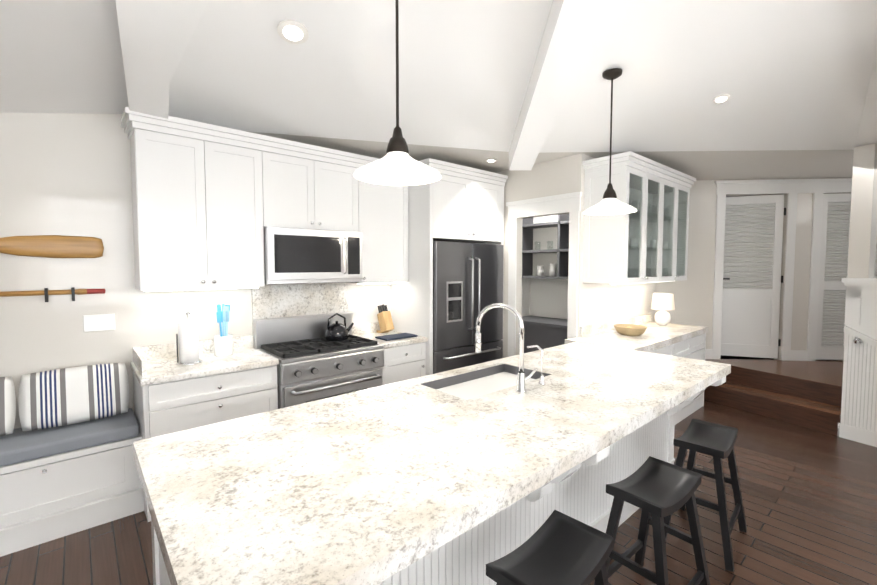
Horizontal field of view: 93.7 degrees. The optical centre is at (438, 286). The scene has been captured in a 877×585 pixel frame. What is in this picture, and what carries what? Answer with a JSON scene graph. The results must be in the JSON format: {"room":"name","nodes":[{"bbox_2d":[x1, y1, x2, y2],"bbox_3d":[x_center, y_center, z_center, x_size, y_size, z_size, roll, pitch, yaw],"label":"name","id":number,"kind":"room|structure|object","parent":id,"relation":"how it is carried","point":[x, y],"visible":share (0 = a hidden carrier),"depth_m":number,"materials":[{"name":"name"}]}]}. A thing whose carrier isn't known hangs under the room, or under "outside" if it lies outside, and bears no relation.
{"room":"kitchen","nodes":[
{"label":"kitchen","id":0,"kind":"room"},
{"bbox_2d":[0,112,390,428],"bbox_3d":[-3.568,-1.083,1.845,10.450,5.200,0.120,-2,4,-41],"label":"wall","id":1,"kind":"structure","parent":0,"point":[65,174],"depth_m":2.79,"materials":[{"name":"white paint"}]},
{"bbox_2d":[0,235,103,257],"bbox_3d":[-3.189,-0.234,2.099,2.300,0.150,0.058,-2,4,-41],"label":"oar","id":2,"kind":"object","parent":1,"relation":"attached to","point":[53,246],"visible":0.98,"depth_m":2.68,"materials":[{"name":"brown wood"}]},
{"bbox_2d":[0,287,105,301],"bbox_3d":[-3.189,0.080,2.114,2.300,0.090,0.058,-2,4,-41],"label":"oar","id":3,"kind":"object","parent":1,"relation":"attached to","point":[73,291],"visible":0.96,"depth_m":2.68,"materials":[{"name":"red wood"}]},
{"bbox_2d":[83,314,114,331],"bbox_3d":[-2.370,0.250,2.874,0.170,0.115,0.010,-2,4,-41],"label":"switch plate","id":4,"kind":"object","parent":1,"relation":"attached to","point":[100,322],"visible":1,"depth_m":2.87,"materials":[{"name":"white plastic"}]},
{"bbox_2d":[121,107,408,291],"bbox_3d":[-1.263,-0.601,3.557,2.300,1.192,0.378,-2,4,-41],"label":"upper cabinet","id":5,"kind":"object","parent":1,"relation":"attached to","point":[210,202],"visible":0.96,"depth_m":3.12,"materials":[{"name":"white wood"}]},
{"bbox_2d":[263,226,361,284],"bbox_3d":[-1.136,-0.266,3.640,0.850,0.459,0.445,-2,4,-41],"label":"microwave","id":6,"kind":"object","parent":5,"relation":"attached to","point":[298,256],"visible":1,"depth_m":3.46,"materials":[{"name":"silver metal"}]},
{"bbox_2d":[251,283,379,346],"bbox_3d":[-1.056,0.232,4.009,1.442,0.530,0.033,-2,4,-41],"label":"backsplash","id":7,"kind":"structure","parent":1,"relation":"attached to","point":[271,301],"depth_m":3.81,"materials":[{"name":"white stone"}]},
{"bbox_2d":[0,400,876,584],"bbox_3d":[1.946,1.572,1.410,18.000,0.060,14.000,-2,4,-41],"label":"floor","id":8,"kind":"structure","parent":0,"point":[809,497],"depth_m":2.50,"materials":[{"name":"brown wood"}]},
{"bbox_2d":[0,431,143,556],"bbox_3d":[-3.643,1.287,1.506,4.136,0.500,0.463,-2,4,-41],"label":"bench","id":9,"kind":"object","parent":8,"relation":"on","point":[48,498],"visible":0.85,"depth_m":2.46,"materials":[{"name":"white wood"}]},
{"bbox_2d":[0,408,138,466],"bbox_3d":[-3.646,0.995,1.486,4.126,0.084,0.448,-2,4,-41],"label":"bench cushion","id":10,"kind":"object","parent":9,"relation":"on","point":[17,445],"visible":0.96,"depth_m":2.51,"materials":[{"name":"grey fabric"}]},
{"bbox_2d":[0,376,15,435],"bbox_3d":[-2.760,0.719,2.324,0.520,0.360,0.100,-2,-12,-41],"label":"pillow","id":11,"kind":"object","parent":10,"relation":"on","point":[7,406],"visible":1,"depth_m":2.45,"materials":[{"name":"white fabric"}]},
{"bbox_2d":[18,363,128,430],"bbox_3d":[-2.354,0.701,2.680,0.540,0.360,0.100,-2,-12,-41],"label":"pillow","id":12,"kind":"object","parent":10,"relation":"on","point":[59,397],"visible":1,"depth_m":2.63,"materials":[{"name":"white fabric"}]},
{"bbox_2d":[133,367,277,521],"bbox_3d":[-1.724,1.021,3.075,0.832,0.874,0.615,-2,4,-41],"label":"base cabinet","id":13,"kind":"object","parent":8,"relation":"on","point":[170,396],"depth_m":2.79,"materials":[{"name":"white wood"}]},
{"bbox_2d":[131,347,278,386],"bbox_3d":[-1.720,0.566,3.040,0.847,0.040,0.638,-2,4,-41],"label":"countertop","id":14,"kind":"structure","parent":13,"relation":"on","point":[147,372],"depth_m":2.88,"materials":[{"name":"white stone"}]},
{"bbox_2d":[176,311,202,365],"bbox_3d":[-1.789,0.360,2.945,0.170,0.377,0.170,-2,4,-41],"label":"paper towel holder","id":15,"kind":"object","parent":14,"relation":"on","point":[188,333],"visible":1,"depth_m":2.90,"materials":[{"name":"white paper"}]},
{"bbox_2d":[214,304,232,356],"bbox_3d":[-1.686,0.333,3.220,0.132,0.403,0.132,-2,4,-41],"label":"utensil crock","id":16,"kind":"object","parent":14,"relation":"on","point":[223,343],"visible":1,"depth_m":3.19,"materials":[{"name":"white ceramic"}]},
{"bbox_2d":[253,312,383,408],"bbox_3d":[-1.016,0.856,3.589,0.908,1.155,0.712,-2,4,-41],"label":"range","id":17,"kind":"object","parent":8,"relation":"on","point":[314,364],"visible":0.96,"depth_m":3.45,"materials":[{"name":"silver metal"}]},
{"bbox_2d":[325,313,353,340],"bbox_3d":[-0.902,0.356,3.776,0.278,0.244,0.210,-2,4,-41],"label":"kettle","id":18,"kind":"object","parent":17,"relation":"on","point":[336,331],"visible":1,"depth_m":3.69,"materials":[{"name":"black metal"}]},
{"bbox_2d":[382,343,425,384],"bbox_3d":[-0.519,0.969,4.129,0.531,0.874,0.615,-2,4,-41],"label":"base cabinet","id":19,"kind":"object","parent":8,"relation":"on","point":[409,362],"depth_m":3.88,"materials":[{"name":"white wood"}]},
{"bbox_2d":[355,331,426,346],"bbox_3d":[-0.513,0.513,4.096,0.530,0.040,0.638,-2,4,-41],"label":"countertop","id":20,"kind":"structure","parent":19,"relation":"on","point":[419,339],"depth_m":3.93,"materials":[{"name":"white stone"}]},
{"bbox_2d":[376,304,393,332],"bbox_3d":[-0.556,0.332,4.300,0.100,0.298,0.187,-2,4,-41],"label":"knife block","id":21,"kind":"object","parent":20,"relation":"on","point":[385,320],"visible":1,"depth_m":4.27,"materials":[{"name":"brown wood"}]},
{"bbox_2d":[375,333,416,340],"bbox_3d":[-0.411,0.486,4.027,0.370,0.018,0.200,-2,4,-41],"label":"folded cloth","id":22,"kind":"object","parent":20,"relation":"on","point":[395,336],"visible":0.98,"depth_m":3.98,"materials":[{"name":"blue"}]},
{"bbox_2d":[141,327,730,584],"bbox_3d":[1.177,1.036,2.930,5.198,0.860,1.182,-2,4,-41],"label":"kitchen island","id":23,"kind":"object","parent":8,"relation":"on","point":[463,475],"depth_m":1.54,"materials":[{"name":"white stone"}]},
{"bbox_2d":[417,363,552,406],"bbox_3d":[0.309,0.597,2.534,0.779,0.056,0.400,-2,4,-41],"label":"sink","id":24,"kind":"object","parent":23,"relation":"on","point":[474,388],"depth_m":2.51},
{"bbox_2d":[614,324,646,335],"bbox_3d":[1.948,0.440,4.177,0.310,0.085,0.310,-2,4,-41],"label":"bowl","id":25,"kind":"object","parent":23,"relation":"on","point":[630,329],"visible":1,"depth_m":4.09,"materials":[{"name":"beige wood"}]},
{"bbox_2d":[651,293,674,325],"bbox_3d":[2.629,0.266,4.819,0.250,0.370,0.250,-2,4,-41],"label":"table lamp","id":26,"kind":"object","parent":23,"relation":"on","point":[662,302],"visible":1,"depth_m":4.75,"materials":[{"name":"white ceramic"}]},
{"bbox_2d":[391,158,507,374],"bbox_3d":[0.111,0.068,4.576,1.155,2.630,0.708,-2,4,-41],"label":"enclosure","id":27,"kind":"object","parent":8,"relation":"on","point":[459,203],"visible":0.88,"depth_m":4.18,"materials":[{"name":"white"}]},
{"bbox_2d":[433,241,502,373],"bbox_3d":[0.151,0.453,4.588,1.015,1.860,0.755,-2,4,-41],"label":"fridge","id":28,"kind":"object","parent":8,"relation":"on","point":[467,283],"visible":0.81,"depth_m":4.26,"materials":[{"name":"silver metal"}]},
{"bbox_2d":[522,214,568,352],"bbox_3d":[1.572,0.099,5.274,0.560,2.500,1.350,-2,4,-41],"label":"pantry shelving","id":29,"kind":"object","parent":8,"relation":"on","point":[544,332],"visible":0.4,"depth_m":5.32,"materials":[{"name":"grey painted wood"}]},
{"bbox_2d":[486,510,613,584],"bbox_3d":[0.398,1.228,1.445,0.484,0.625,0.364,-3,4,-44],"label":"stool","id":30,"kind":"object","parent":8,"relation":"on","point":[557,548],"visible":1,"depth_m":1.44,"materials":[{"name":"black wood"}]},
{"bbox_2d":[594,456,709,584],"bbox_3d":[1.004,1.204,1.922,0.484,0.625,0.364,-2,4,-39],"label":"stool","id":31,"kind":"object","parent":8,"relation":"on","point":[658,490],"visible":0.94,"depth_m":1.90,"materials":[{"name":"black wood"}]},
{"bbox_2d":[664,418,746,571],"bbox_3d":[1.584,1.178,2.443,0.364,0.625,0.484,3,4,44],"label":"stool","id":32,"kind":"object","parent":8,"relation":"on","point":[716,441],"visible":0.92,"depth_m":2.38,"materials":[{"name":"black wood"}]},
{"bbox_2d":[0,0,876,179],"bbox_3d":[1.946,-0.853,1.290,18.000,2.204,14.000,-2,4,-41],"label":"ceiling","id":33,"kind":"structure","parent":0,"point":[796,80],"depth_m":2.73,"materials":[{"name":"white paint"}]},
{"bbox_2d":[116,0,171,118],"bbox_3d":[-1.042,-1.476,1.424,0.275,0.992,4.094,-2,3,-35],"label":"ceiling beam","id":34,"kind":"structure","parent":33,"relation":"attached to","point":[145,31],"depth_m":2.16,"materials":[{"name":"white paint"}]},
{"bbox_2d":[277,19,308,43],"bbox_3d":[-0.831,-1.456,2.350,0.168,0.048,0.166,-1,3,-14],"label":"recessed light","id":35,"kind":"object","parent":33,"relation":"in","point":[292,31],"depth_m":2.34,"materials":[{"name":"white plastic"}]},
{"bbox_2d":[354,0,440,185],"bbox_3d":[-0.164,-1.035,1.626,0.350,1.186,0.350,-2,4,-41],"label":"pendant light","id":36,"kind":"object","parent":33,"relation":"hanging from","point":[397,165],"visible":1,"depth_m":1.64,"materials":[{"name":"white"}]},
{"bbox_2d":[486,158,496,161],"bbox_3d":[0.540,-1.291,4.200,0.109,0.015,0.109,2,4,40],"label":"recessed light","id":37,"kind":"object","parent":33,"relation":"in","point":[491,159],"depth_m":4.18,"materials":[{"name":"white plastic"}]},
{"bbox_2d":[509,0,605,170],"bbox_3d":[2.224,-1.502,1.949,3.363,0.993,3.736,0,3,4],"label":"ceiling beam","id":38,"kind":"structure","parent":33,"relation":"attached to","point":[570,24],"depth_m":2.56,"materials":[{"name":"white paint"}]},
{"bbox_2d":[583,68,636,214],"bbox_3d":[1.192,-0.996,2.844,0.350,0.948,0.350,-2,4,-41],"label":"pendant light","id":39,"kind":"object","parent":33,"relation":"hanging from","point":[609,204],"visible":1,"depth_m":2.83,"materials":[{"name":"white"}]},
{"bbox_2d":[712,94,729,103],"bbox_3d":[2.124,-1.414,3.089,0.109,0.034,0.109,0,3,4],"label":"recessed light","id":40,"kind":"object","parent":33,"relation":"in","point":[721,98],"depth_m":3.08,"materials":[{"name":"white"}]},
{"bbox_2d":[497,156,571,357],"bbox_3d":[0.854,0.027,4.708,0.100,2.700,1.470,-2,4,-41],"label":"wall","id":41,"kind":"structure","parent":0,"point":[552,177],"depth_m":4.53,"materials":[{"name":"white paint"}]},
{"bbox_2d":[506,178,851,360],"bbox_3d":[4.445,0.047,4.458,7.381,2.685,1.442,0,3,5],"label":"door frame","id":42,"kind":"structure","parent":41,"relation":"attached to","point":[792,188],"depth_m":5.11,"materials":[{"name":"white wood"}]},
{"bbox_2d":[522,215,567,318],"bbox_3d":[1.560,-0.003,5.306,1.750,2.700,1.480,-2,4,-41],"label":"wall","id":43,"kind":"structure","parent":0,"point":[545,297],"depth_m":5.78,"materials":[{"name":"grey paint"}]},
{"bbox_2d":[572,153,655,336],"bbox_3d":[2.047,0.028,4.690,1.870,2.700,0.110,-2,4,-41],"label":"wall","id":44,"kind":"structure","parent":0,"point":[610,298],"depth_m":4.33,"materials":[{"name":"white paint"}]},
{"bbox_2d":[583,159,662,284],"bbox_3d":[1.870,-0.602,4.156,0.818,1.110,0.408,-2,4,-41],"label":"upper cabinet","id":45,"kind":"object","parent":44,"relation":"attached to","point":[646,241],"depth_m":3.97,"materials":[{"name":"white wood"}]},
{"bbox_2d":[663,175,690,281],"bbox_3d":[2.483,-0.628,4.691,0.810,1.110,0.408,-2,4,-41],"label":"upper cabinet","id":46,"kind":"object","parent":44,"relation":"attached to","point":[676,192],"depth_m":4.75,"materials":[{"name":"white"}]},
{"bbox_2d":[655,178,848,360],"bbox_3d":[5.298,0.000,5.248,4.008,2.700,4.381,-2,4,-41],"label":"wall","id":47,"kind":"structure","parent":0,"point":[693,297],"depth_m":5.23,"materials":[{"name":"white paint"}]},
{"bbox_2d":[721,194,785,358],"bbox_3d":[4.011,-0.127,5.319,0.734,2.083,0.086,1,3,19],"label":"louvered door","id":48,"kind":"structure","parent":47,"relation":"in","point":[752,276],"depth_m":5.32,"materials":[{"name":"white wood"}]},
{"bbox_2d":[816,193,876,359],"bbox_3d":[5.654,-0.116,5.098,1.794,2.083,0.061,0,3,5],"label":"bifold closet door","id":49,"kind":"structure","parent":47,"relation":"in","point":[836,214],"depth_m":5.16,"materials":[{"name":"white wood"}]},
{"bbox_2d":[704,359,842,435],"bbox_3d":[6.719,1.262,2.814,4.984,0.420,8.756,-2,4,-41],"label":"steps","id":50,"kind":"structure","parent":0,"point":[807,394],"depth_m":4.50,"materials":[{"name":"brown wood"}]},
{"bbox_2d":[837,143,876,446],"bbox_3d":[4.916,0.167,1.893,0.195,2.700,4.530,-2,3,-28],"label":"cabinet","id":51,"kind":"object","parent":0,"point":[858,423],"depth_m":3.74,"materials":[{"name":"white wood"}]},
{"bbox_2d":[853,337,861,344],"bbox_3d":[3.808,0.488,3.734,0.061,0.074,0.060,-2,4,-41],"label":"knob","id":52,"kind":"object","parent":51,"relation":"attached to","point":[857,340],"visible":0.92,"depth_m":3.73,"materials":[{"name":"silver metal"}]}
]}

